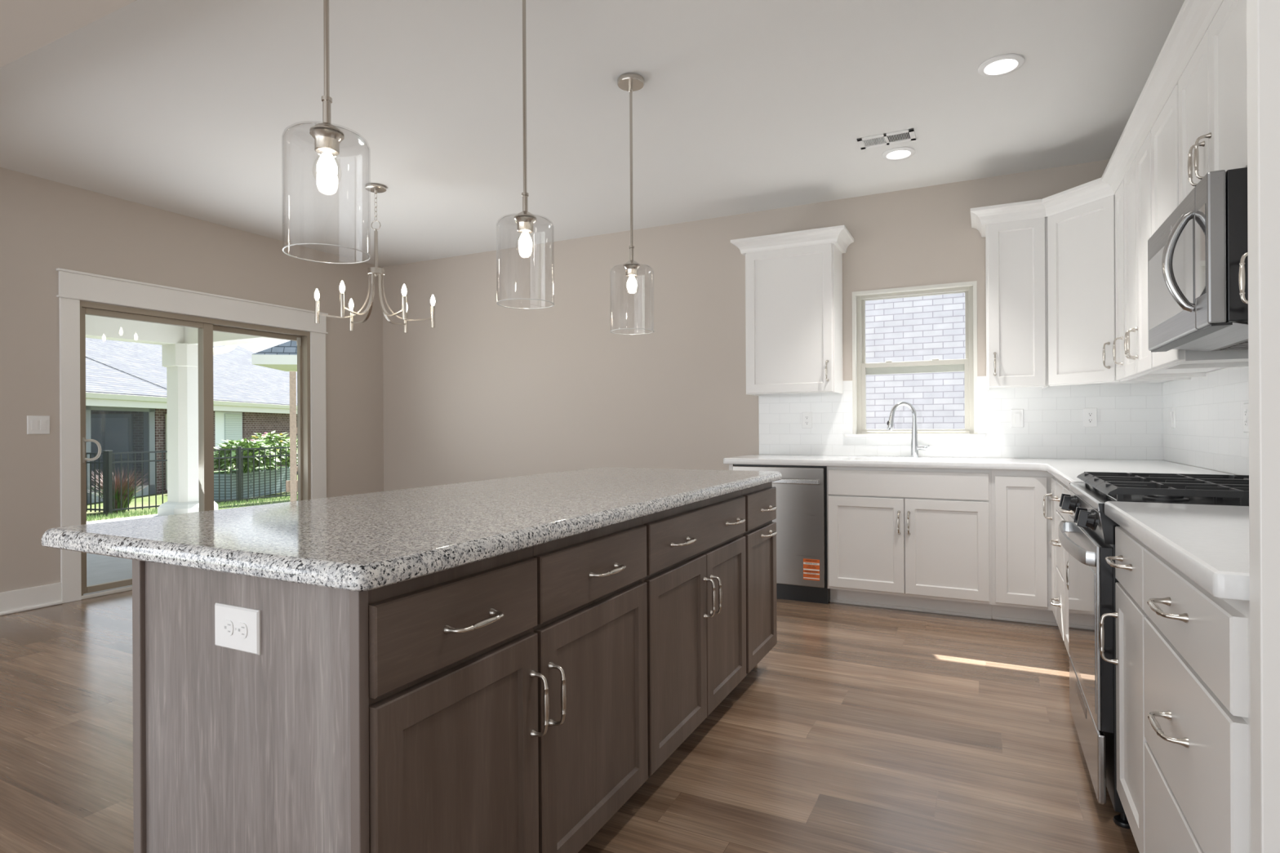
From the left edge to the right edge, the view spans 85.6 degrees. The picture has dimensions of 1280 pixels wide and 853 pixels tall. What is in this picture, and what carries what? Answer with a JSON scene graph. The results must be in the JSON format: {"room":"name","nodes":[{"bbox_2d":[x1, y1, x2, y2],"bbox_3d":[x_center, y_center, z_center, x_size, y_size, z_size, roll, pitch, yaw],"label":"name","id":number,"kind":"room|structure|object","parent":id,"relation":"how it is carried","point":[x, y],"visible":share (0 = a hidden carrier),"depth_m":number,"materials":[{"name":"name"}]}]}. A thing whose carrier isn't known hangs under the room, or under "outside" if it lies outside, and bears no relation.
{"room":"kitchen","nodes":[
{"label":"kitchen","id":0,"kind":"room"},
{"bbox_2d":[0,167,383,592],"bbox_3d":[-4.778,-0.213,2.622,0.150,2.732,9.620,0,0,27],"label":"wall","id":1,"kind":"structure","parent":0,"point":[46,225],"depth_m":4.70,"materials":[{"name":"beige paint"}]},
{"bbox_2d":[0,582,62,616],"bbox_3d":[-5.293,1.087,1.376,0.030,0.138,6.925,0,0,27],"label":"baseboard","id":2,"kind":"structure","parent":1,"relation":"attached to","point":[16,601],"depth_m":4.33,"materials":[{"name":"white wood"}]},
{"bbox_2d":[26,415,49,434],"bbox_3d":[-3.809,-0.010,4.377,0.012,0.117,0.117,0,0,27],"label":"light switch","id":3,"kind":"object","parent":1,"relation":"attached to","point":[36,424],"visible":1,"depth_m":4.38,"materials":[{"name":"white plastic"}]},
{"bbox_2d":[56,267,328,604],"bbox_3d":[-3.299,0.060,5.371,0.036,2.171,2.044,0,0,27],"label":"trim","id":4,"kind":"structure","parent":1,"relation":"attached to","point":[74,286],"depth_m":4.79,"materials":[{"name":"white wood"}]},
{"bbox_2d":[80,301,311,599],"bbox_3d":[-3.363,0.156,5.378,0.173,1.980,1.755,0,0,27],"label":"door","id":5,"kind":"structure","parent":1,"relation":"in","point":[206,327],"depth_m":5.34,"materials":[{"name":"beige plastic"}]},
{"bbox_2d":[0,590,1139,852],"bbox_3d":[-1.879,1.168,1.177,6.615,0.060,9.920,0,0,27],"label":"floor","id":6,"kind":"structure","parent":0,"point":[864,729],"depth_m":2.44,"materials":[{"name":"brown wood"}]},
{"bbox_2d":[132,546,549,852],"bbox_3d":[-0.594,0.695,1.436,0.688,0.873,0.484,0,0,27],"label":"base cabinet","id":7,"kind":"object","parent":6,"relation":"on","point":[454,674],"depth_m":1.25,"materials":[{"name":"brown wood"}]},
{"bbox_2d":[214,602,261,655],"bbox_3d":[-0.722,0.362,1.236,0.124,0.078,0.008,0,0,27],"label":"power outlet","id":8,"kind":"object","parent":7,"relation":"attached to","point":[236,628],"visible":1,"depth_m":1.23,"materials":[{"name":"white plastic"}]},
{"bbox_2d":[222,619,233,635],"bbox_3d":[-0.740,0.362,1.243,0.029,0.027,0.003,0,0,27],"label":"receptacle","id":9,"kind":"object","parent":8,"relation":"attached to","point":[228,624],"depth_m":1.24,"materials":[{"name":"grey plastic"}]},
{"bbox_2d":[236,622,247,638],"bbox_3d":[-0.706,0.362,1.225,0.029,0.027,0.003,0,0,27],"label":"receptacle","id":10,"kind":"object","parent":8,"relation":"attached to","point":[242,628],"depth_m":1.22,"materials":[{"name":"grey plastic"}]},
{"bbox_2d":[533,516,648,852],"bbox_3d":[-0.351,0.693,1.889,0.658,0.873,0.541,0,0,27],"label":"base cabinet","id":11,"kind":"object","parent":6,"relation":"on","point":[591,628],"visible":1,"depth_m":1.72,"materials":[{"name":"brown wood"}]},
{"bbox_2d":[642,490,746,778],"bbox_3d":[-0.023,0.692,2.544,0.658,0.873,0.922,0,0,27],"label":"base cabinet","id":12,"kind":"object","parent":6,"relation":"on","point":[695,579],"visible":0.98,"depth_m":2.32,"materials":[{"name":"brown wood"}]},
{"bbox_2d":[41,466,782,591],"bbox_3d":[-0.315,0.236,2.370,0.980,0.040,2.453,0,0,27],"label":"countertop","id":13,"kind":"structure","parent":12,"relation":"on","point":[366,541],"depth_m":1.53,"materials":[{"name":"stone"}]},
{"bbox_2d":[728,464,733,470],"bbox_3d":[0.746,0.688,4.900,0.028,0.873,0.601,0,0,27],"label":"end panel","id":14,"kind":"object","parent":6,"relation":"on","point":[731,466],"visible":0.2,"depth_m":4.63,"materials":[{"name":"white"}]},
{"bbox_2d":[731,482,777,691],"bbox_3d":[0.283,0.690,3.157,0.658,0.873,0.446,0,0,27],"label":"base cabinet","id":15,"kind":"object","parent":6,"relation":"on","point":[760,534],"visible":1,"depth_m":3.02,"materials":[{"name":"brown wood"}]},
{"bbox_2d":[733,464,830,604],"bbox_3d":[1.018,0.687,4.720,0.615,0.872,0.670,0,0,27],"label":"dishwasher","id":16,"kind":"object","parent":6,"relation":"on","point":[801,520],"visible":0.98,"depth_m":4.39,"materials":[{"name":"silver metal"}]},
{"bbox_2d":[826,466,991,619],"bbox_3d":[1.711,0.682,4.383,0.922,0.874,0.664,0,0,27],"label":"base cabinet","id":17,"kind":"object","parent":6,"relation":"on","point":[907,539],"visible":1,"depth_m":4.12,"materials":[{"name":"white wood"}]},
{"bbox_2d":[991,469,1059,626],"bbox_3d":[2.477,0.678,3.864,0.911,0.874,0.908,0,0,27],"label":"base cabinet","id":18,"kind":"object","parent":6,"relation":"on","point":[1024,516],"visible":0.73,"depth_m":3.86,"materials":[{"name":"white wood"}]},
{"bbox_2d":[723,454,1234,487],"bbox_3d":[1.527,0.226,3.759,2.505,0.040,1.936,0,0,27],"label":"countertop","id":19,"kind":"structure","parent":18,"relation":"on","point":[1067,471],"depth_m":4.00,"materials":[{"name":"white stone"}]},
{"bbox_2d":[886,401,928,457],"bbox_3d":[1.765,0.020,4.554,0.258,0.369,0.089,0,0,20],"label":"faucet","id":20,"kind":"object","parent":19,"relation":"on","point":[915,447],"visible":1,"depth_m":4.54,"materials":[{"name":"silver metal"}]},
{"bbox_2d":[1048,480,1067,641],"bbox_3d":[2.298,0.679,3.228,0.664,0.874,0.389,0,0,27],"label":"base cabinet","id":21,"kind":"object","parent":6,"relation":"on","point":[1060,486],"visible":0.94,"depth_m":3.34,"materials":[{"name":"white wood"}]},
{"bbox_2d":[1058,487,1075,657],"bbox_3d":[2.067,0.680,2.767,0.664,0.874,0.640,0,0,27],"label":"base cabinet","id":22,"kind":"object","parent":6,"relation":"on","point":[1066,490],"visible":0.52,"depth_m":3.11,"materials":[{"name":"white wood"}]},
{"bbox_2d":[1098,526,1149,852],"bbox_3d":[1.492,0.683,1.616,0.664,0.874,0.384,0,0,27],"label":"base cabinet","id":23,"kind":"object","parent":6,"relation":"on","point":[1130,614],"visible":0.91,"depth_m":1.75,"materials":[{"name":"white wood"}]},
{"bbox_2d":[1058,471,1248,829],"bbox_3d":[1.720,0.644,2.150,0.700,0.950,0.758,0,0,27],"label":"gas range","id":24,"kind":"object","parent":6,"relation":"on","point":[1091,540],"visible":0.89,"depth_m":2.02,"materials":[{"name":"silver metal"}]},
{"bbox_2d":[1076,471,1248,506],"bbox_3d":[1.750,0.194,2.133,0.609,0.050,0.748,0,0,27],"label":"cooktop","id":25,"kind":"object","parent":24,"relation":"in","point":[1167,488],"depth_m":2.03,"materials":[{"name":"grey metal"}]},
{"bbox_2d":[1143,548,1251,852],"bbox_3d":[1.256,0.684,1.142,0.664,0.874,0.673,0,0,27],"label":"base cabinet","id":26,"kind":"object","parent":6,"relation":"on","point":[1197,642],"visible":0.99,"depth_m":1.20,"materials":[{"name":"white wood"}]},
{"bbox_2d":[1104,501,1249,601],"bbox_3d":[1.349,0.227,1.319,0.642,0.040,1.041,0,0,27],"label":"countertop","id":27,"kind":"structure","parent":26,"relation":"on","point":[1208,544],"depth_m":1.32,"materials":[{"name":"white stone"}]},
{"bbox_2d":[1246,0,1279,852],"bbox_3d":[1.112,-0.098,0.805,0.615,2.440,0.044,0,0,27],"label":"end panel","id":28,"kind":"object","parent":6,"relation":"on","point":[1263,16],"visible":1,"depth_m":0.92,"materials":[{"name":"white wood"}]},
{"bbox_2d":[0,0,1184,266],"bbox_3d":[-1.894,-1.694,1.177,6.615,0.200,9.920,0,0,27],"label":"ceiling","id":29,"kind":"structure","parent":0,"point":[182,107],"depth_m":3.45,"materials":[{"name":"white paint"}]},
{"bbox_2d":[0,0,136,67],"bbox_3d":[-1.595,-1.450,1.774,6.315,0.292,0.655,0,0,27],"label":"wall","id":30,"kind":"structure","parent":29,"relation":"attached to","point":[26,26],"depth_m":2.21,"materials":[{"name":"beige paint"}]},
{"bbox_2d":[281,0,370,263],"bbox_3d":[-0.791,-1.016,1.742,0.204,1.166,0.204,0,0,27],"label":"pendant light","id":31,"kind":"object","parent":29,"relation":"hanging from","point":[327,137],"visible":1,"depth_m":1.73,"materials":[{"name":"clear glass"}]},
{"bbox_2d":[309,128,344,155],"bbox_3d":[-0.789,-0.713,1.742,0.080,0.042,0.080,0,0,27],"label":"socket","id":32,"kind":"object","parent":31,"relation":"attached to","point":[326,141],"depth_m":1.72,"materials":[{"name":"silver metal"}]},
{"bbox_2d":[314,182,435,333],"bbox_3d":[-1.754,-1.133,4.590,0.725,0.924,0.728,0,0,27],"label":"chandelier","id":33,"kind":"object","parent":29,"relation":"hanging from","point":[375,271],"visible":1,"depth_m":4.56,"materials":[{"name":"silver metal"}]},
{"bbox_2d":[496,0,554,309],"bbox_3d":[-0.410,-1.018,2.461,0.204,1.166,0.204,0,0,27],"label":"pendant light","id":34,"kind":"object","parent":29,"relation":"hanging from","point":[525,220],"visible":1,"depth_m":2.45,"materials":[{"name":"clear glass"}]},
{"bbox_2d":[514,216,536,233],"bbox_3d":[-0.409,-0.715,2.461,0.080,0.042,0.080,0,0,27],"label":"socket","id":35,"kind":"object","parent":34,"relation":"attached to","point":[524,224],"depth_m":2.44,"materials":[{"name":"silver metal"}]},
{"bbox_2d":[609,72,653,334],"bbox_3d":[-0.039,-1.020,3.192,0.204,1.166,0.204,0,0,27],"label":"pendant light","id":36,"kind":"object","parent":29,"relation":"hanging from","point":[629,82],"visible":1,"depth_m":3.18,"materials":[{"name":"clear glass"}]},
{"bbox_2d":[623,264,639,276],"bbox_3d":[-0.038,-0.717,3.192,0.080,0.042,0.080,0,0,27],"label":"socket","id":37,"kind":"object","parent":36,"relation":"attached to","point":[631,270],"depth_m":3.17,"materials":[{"name":"silver metal"}]},
{"bbox_2d":[856,128,916,149],"bbox_3d":[1.379,-1.608,3.865,0.298,0.007,0.155,0,0,27],"label":"ceiling vent","id":38,"kind":"object","parent":29,"relation":"in","point":[904,135],"visible":1,"depth_m":3.86,"materials":[{"name":"white plastic"}]},
{"bbox_2d":[881,146,915,159],"bbox_3d":[1.523,-1.606,4.070,0.184,0.011,0.184,0,0,27],"label":"recessed light","id":39,"kind":"object","parent":29,"relation":"in","point":[899,153],"visible":1,"depth_m":4.06,"materials":[{"name":"white plastic"}]},
{"bbox_2d":[887,150,909,158],"bbox_3d":[1.523,-1.607,4.070,0.123,0.007,0.123,0,0,27],"label":"diffuser","id":40,"kind":"object","parent":39,"relation":"attached to","point":[891,153],"depth_m":4.07,"materials":[{"name":"white plastic"}]},
{"bbox_2d":[977,53,1024,76],"bbox_3d":[1.607,-1.606,3.077,0.184,0.011,0.184,0,0,27],"label":"recessed light","id":41,"kind":"object","parent":29,"relation":"in","point":[1002,64],"visible":1,"depth_m":3.06,"materials":[{"name":"white plastic"}]},
{"bbox_2d":[985,58,1016,72],"bbox_3d":[1.607,-1.607,3.077,0.123,0.007,0.123,0,0,27],"label":"diffuser","id":42,"kind":"object","parent":41,"relation":"attached to","point":[1000,65],"depth_m":3.07,"materials":[{"name":"white plastic"}]},
{"bbox_2d":[382,159,1154,491],"bbox_3d":[0.297,-0.240,5.547,6.615,2.732,0.150,0,0,27],"label":"wall","id":43,"kind":"structure","parent":0,"point":[491,391],"depth_m":5.70,"materials":[{"name":"beige paint"}]},
{"bbox_2d":[730,225,853,395],"bbox_3d":[1.073,-0.772,4.856,0.780,1.085,0.385,0,0,27],"label":"upper cabinet","id":44,"kind":"object","parent":43,"relation":"attached to","point":[793,280],"visible":1,"depth_m":4.74,"materials":[{"name":"white wood"}]},
{"bbox_2d":[844,280,985,437],"bbox_3d":[1.872,-0.438,4.740,0.888,1.021,0.185,0,0,27],"label":"window","id":45,"kind":"structure","parent":43,"relation":"in","point":[860,369],"depth_m":4.73,"materials":[{"name":"white wood"}]},
{"bbox_2d":[758,376,1164,460],"bbox_3d":[1.988,-0.061,4.614,2.457,0.529,0.008,0,0,27],"label":"backsplash","id":46,"kind":"structure","parent":43,"relation":"attached to","point":[1130,416],"depth_m":4.41,"materials":[{"name":"tile"}]},
{"bbox_2d":[802,412,812,428],"bbox_3d":[1.208,-0.044,4.995,0.072,0.117,0.008,0,0,27],"label":"power outlet","id":47,"kind":"object","parent":46,"relation":"attached to","point":[806,416],"visible":1,"depth_m":4.99,"materials":[{"name":"white plastic"}]},
{"bbox_2d":[1010,408,1023,427],"bbox_3d":[2.401,-0.052,4.396,0.072,0.117,0.012,0,0,27],"label":"light switch","id":48,"kind":"object","parent":46,"relation":"attached to","point":[1016,415],"visible":1,"depth_m":4.39,"materials":[{"name":"white plastic"}]},
{"bbox_2d":[1083,408,1097,426],"bbox_3d":[2.753,-0.055,4.223,0.072,0.117,0.008,0,0,27],"label":"power outlet","id":49,"kind":"object","parent":46,"relation":"attached to","point":[1090,415],"visible":1,"depth_m":4.22,"materials":[{"name":"white plastic"}]},
{"bbox_2d":[1087,412,1093,417],"bbox_3d":[2.752,-0.074,4.221,0.027,0.029,0.003,0,0,27],"label":"receptacle","id":50,"kind":"object","parent":49,"relation":"attached to","point":[1089,414],"depth_m":4.22,"materials":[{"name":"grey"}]},
{"bbox_2d":[1087,418,1093,422],"bbox_3d":[2.752,-0.035,4.221,0.027,0.029,0.003,0,0,27],"label":"receptacle","id":51,"kind":"object","parent":49,"relation":"attached to","point":[1089,420],"depth_m":4.22,"materials":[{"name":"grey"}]},
{"bbox_2d":[985,217,1048,390],"bbox_3d":[2.311,-0.750,4.248,0.328,1.028,0.364,0,0,27],"label":"upper cabinet","id":52,"kind":"object","parent":43,"relation":"attached to","point":[1016,251],"visible":1,"depth_m":4.13,"materials":[{"name":"white wood"}]},
{"bbox_2d":[1164,368,1236,475],"bbox_3d":[1.005,-0.243,-0.268,0.150,2.732,9.620,0,0,27],"label":"wall","id":53,"kind":"structure","parent":0,"point":[1220,369],"depth_m":3.31,"materials":[{"name":"beige paint"}]},
{"bbox_2d":[1047,194,1171,386],"bbox_3d":[2.670,-0.752,3.925,0.608,1.028,0.620,0,0,27],"label":"upper cabinet","id":54,"kind":"object","parent":53,"relation":"attached to","point":[1082,305],"visible":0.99,"depth_m":3.85,"materials":[{"name":"white wood"}]},
{"bbox_2d":[970,0,1223,237],"bbox_3d":[1.646,-1.272,2.675,0.714,0.091,3.773,0,0,27],"label":"crown molding","id":55,"kind":"structure","parent":54,"relation":"attached to","point":[1194,17],"depth_m":2.93,"materials":[{"name":"white wood"}]},
{"bbox_2d":[1112,179,1202,382],"bbox_3d":[2.587,-0.752,3.486,0.364,1.028,0.266,0,0,27],"label":"upper cabinet","id":56,"kind":"object","parent":53,"relation":"attached to","point":[1118,352],"visible":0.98,"depth_m":3.57,"materials":[{"name":"white wood"}]},
{"bbox_2d":[1124,131,1248,378],"bbox_3d":[2.388,-0.751,3.088,0.364,1.028,0.623,0,0,27],"label":"upper cabinet","id":57,"kind":"object","parent":53,"relation":"attached to","point":[1137,180],"visible":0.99,"depth_m":3.13,"materials":[{"name":"white wood"}]},
{"bbox_2d":[1151,84,1248,369],"bbox_3d":[2.149,-0.749,2.609,0.364,1.028,0.446,0,0,27],"label":"upper cabinet","id":58,"kind":"object","parent":53,"relation":"attached to","point":[1165,131],"visible":0.12,"depth_m":2.66,"materials":[{"name":"white wood"}]},
{"bbox_2d":[1163,367,1248,475],"bbox_3d":[2.240,-0.025,2.378,0.008,0.454,3.767,0,0,27],"label":"backsplash","id":59,"kind":"structure","parent":53,"relation":"attached to","point":[1208,433],"depth_m":3.23,"materials":[{"name":"tile"}]},
{"bbox_2d":[1170,406,1175,427],"bbox_3d":[2.956,-0.050,3.833,0.012,0.117,0.072,0,0,27],"label":"light switch","id":60,"kind":"object","parent":59,"relation":"attached to","point":[1173,409],"visible":1,"depth_m":3.82,"materials":[{"name":"white plastic"}]},
{"bbox_2d":[1243,403,1248,432],"bbox_3d":[2.419,-0.035,2.754,0.008,0.117,0.072,0,0,27],"label":"power outlet","id":61,"kind":"object","parent":59,"relation":"attached to","point":[1246,406],"visible":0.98,"depth_m":2.75,"materials":[{"name":"white plastic"}]},
{"bbox_2d":[1177,0,1247,204],"bbox_3d":[1.876,-0.972,2.067,0.364,0.580,0.763,0,0,27],"label":"upper cabinet","id":62,"kind":"object","parent":53,"relation":"attached to","point":[1212,87],"visible":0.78,"depth_m":2.07,"materials":[{"name":"white wood"}]},
{"bbox_2d":[1147,167,1248,351],"bbox_3d":[1.826,-0.468,2.094,0.480,0.421,0.756,0,0,27],"label":"microwave","id":63,"kind":"object","parent":62,"relation":"attached to","point":[1195,303],"visible":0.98,"depth_m":1.92,"materials":[{"name":"silver metal"}]},
{"bbox_2d":[1238,251,1248,304],"bbox_3d":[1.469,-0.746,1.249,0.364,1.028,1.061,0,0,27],"label":"handle","id":64,"kind":"object","parent":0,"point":[1242,268],"visible":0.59,"depth_m":1.75,"materials":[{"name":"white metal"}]},
{"label":"outside","id":65,"kind":"structure","parent":0,"visible":0},
{"bbox_2d":[86,473,297,521],"bbox_3d":[-26.987,1.691,24.668,49.650,0.560,100.000,0,0,27],"label":"ground","id":66,"kind":"structure","parent":65,"point":[145,498],"depth_m":16.11,"materials":[{"name":"green plant"}]},
{"bbox_2d":[85,450,108,515],"bbox_3d":[-13.157,1.233,14.900,4.482,1.450,0.080,0,0,16],"label":"iron fence","id":67,"kind":"object","parent":66,"relation":"on","point":[105,507],"visible":0.31,"depth_m":14.33,"materials":[{"name":"grey metal"}]},
{"bbox_2d":[86,466,151,512],"bbox_3d":[-11.279,1.348,14.911,1.417,0.999,1.450,0,0,27],"label":"fountain grass","id":68,"kind":"object","parent":66,"relation":"on","point":[117,477],"depth_m":14.78,"materials":[{"name":"green plant"}]},
{"bbox_2d":[85,337,297,503],"bbox_3d":[-16.708,-1.194,20.898,7.700,6.220,30.000,0,0,-2],"label":"neighbor house","id":69,"kind":"structure","parent":66,"relation":"on","point":[126,402],"depth_m":19.82,"materials":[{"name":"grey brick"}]},
{"bbox_2d":[224,413,241,443],"bbox_3d":[-13.562,0.100,23.026,0.040,1.040,0.970,0,0,-2],"label":"blind","id":70,"kind":"object","parent":69,"relation":"hanging from","point":[233,422],"depth_m":22.98,"materials":[{"name":"white plastic"}]},
{"bbox_2d":[86,493,297,521],"bbox_3d":[-8.569,1.566,13.173,6.228,0.689,9.549,0,0,27],"label":"blades","id":71,"kind":"object","parent":66,"relation":"on","point":[112,516],"visible":0.21,"depth_m":13.40,"materials":[{"name":"green plant"}]},
{"bbox_2d":[106,446,297,515],"bbox_3d":[-9.331,1.183,16.102,0.080,1.470,4.970,0,0,41],"label":"iron fence","id":72,"kind":"object","parent":66,"relation":"on","point":[239,457],"visible":0.5,"depth_m":15.86,"materials":[{"name":"grey metal"}]},
{"bbox_2d":[213,466,289,500],"bbox_3d":[-10.514,1.529,18.506,1.000,0.750,3.000,0,0,2],"label":"raised planter","id":73,"kind":"object","parent":66,"relation":"on","point":[283,468],"visible":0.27,"depth_m":17.91,"materials":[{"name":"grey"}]},
{"bbox_2d":[213,438,279,474],"bbox_3d":[-10.060,0.743,17.530,1.751,0.897,1.752,0,0,27],"label":"shrub","id":74,"kind":"object","parent":73,"relation":"in","point":[232,444],"visible":0.74,"depth_m":17.25,"materials":[{"name":"green plant"}]},
{"bbox_2d":[243,431,297,470],"bbox_3d":[-10.058,0.650,18.740,1.630,1.085,1.628,0,0,-39],"label":"shrub","id":75,"kind":"object","parent":73,"relation":"on","point":[282,442],"visible":0.36,"depth_m":18.51,"materials":[{"name":"green plant"}]},
{"bbox_2d":[272,435,297,466],"bbox_3d":[-9.962,0.728,19.732,1.196,0.926,1.269,0,0,27],"label":"shrub","id":76,"kind":"object","parent":73,"relation":"in","point":[296,436],"visible":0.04,"depth_m":19.63,"materials":[{"name":"green plant"}]},
{"bbox_2d":[251,340,297,371],"bbox_3d":[-6.679,-0.112,15.215,2.775,3.750,1.883,0,0,-9],"label":"shed roof","id":77,"kind":"structure","parent":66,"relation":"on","point":[282,357],"depth_m":14.18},
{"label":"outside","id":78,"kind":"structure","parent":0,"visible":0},
{"bbox_2d":[86,514,159,586],"bbox_3d":[-6.075,1.270,5.582,4.830,0.100,7.550,0,0,27],"label":"floor","id":79,"kind":"structure","parent":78,"point":[100,569],"depth_m":5.96,"materials":[{"name":"concrete"}]},
{"bbox_2d":[157,342,217,515],"bbox_3d":[-6.303,0.046,9.634,0.600,2.350,0.600,0,0,27],"label":"porch column","id":80,"kind":"structure","parent":79,"relation":"on","point":[180,360],"depth_m":9.43,"materials":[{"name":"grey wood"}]},
{"bbox_2d":[85,314,184,345],"bbox_3d":[-7.893,-1.255,6.456,0.320,0.290,7.500,0,0,27],"label":"beam","id":81,"kind":"structure","parent":80,"relation":"on","point":[96,326],"depth_m":8.88,"materials":[{"name":"grey"}]},
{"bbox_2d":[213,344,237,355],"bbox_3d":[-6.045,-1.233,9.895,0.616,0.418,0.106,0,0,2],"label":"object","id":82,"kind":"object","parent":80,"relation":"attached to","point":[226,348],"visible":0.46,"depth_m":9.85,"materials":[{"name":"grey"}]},
{"bbox_2d":[184,326,284,346],"bbox_3d":[-4.248,-1.274,8.626,4.260,0.290,0.320,0,0,27],"label":"beam","id":83,"kind":"structure","parent":80,"relation":"on","point":[220,339],"depth_m":9.13,"materials":[{"name":"grey"}]},
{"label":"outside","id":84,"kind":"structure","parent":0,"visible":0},
{"bbox_3d":[4.360,1.455,6.864,22.350,0.300,5.830,0,0,27],"label":"ground","id":85,"kind":"structure","parent":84,"visible":0},
{"bbox_2d":[285,371,297,502],"bbox_3d":[-5.246,0.308,10.560,0.300,2.295,0.107,0,0,-27],"label":"porch column","id":86,"kind":"structure","parent":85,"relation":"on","point":[291,486],"depth_m":10.49,"materials":[{"name":"beige wood"}]},
{"bbox_2d":[865,293,965,429],"bbox_3d":[4.168,-0.144,7.223,13.000,3.500,0.250,0,0,27],"label":"brick facade","id":87,"kind":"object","parent":85,"relation":"on","point":[928,327],"depth_m":7.63,"materials":[{"name":"white brick"}]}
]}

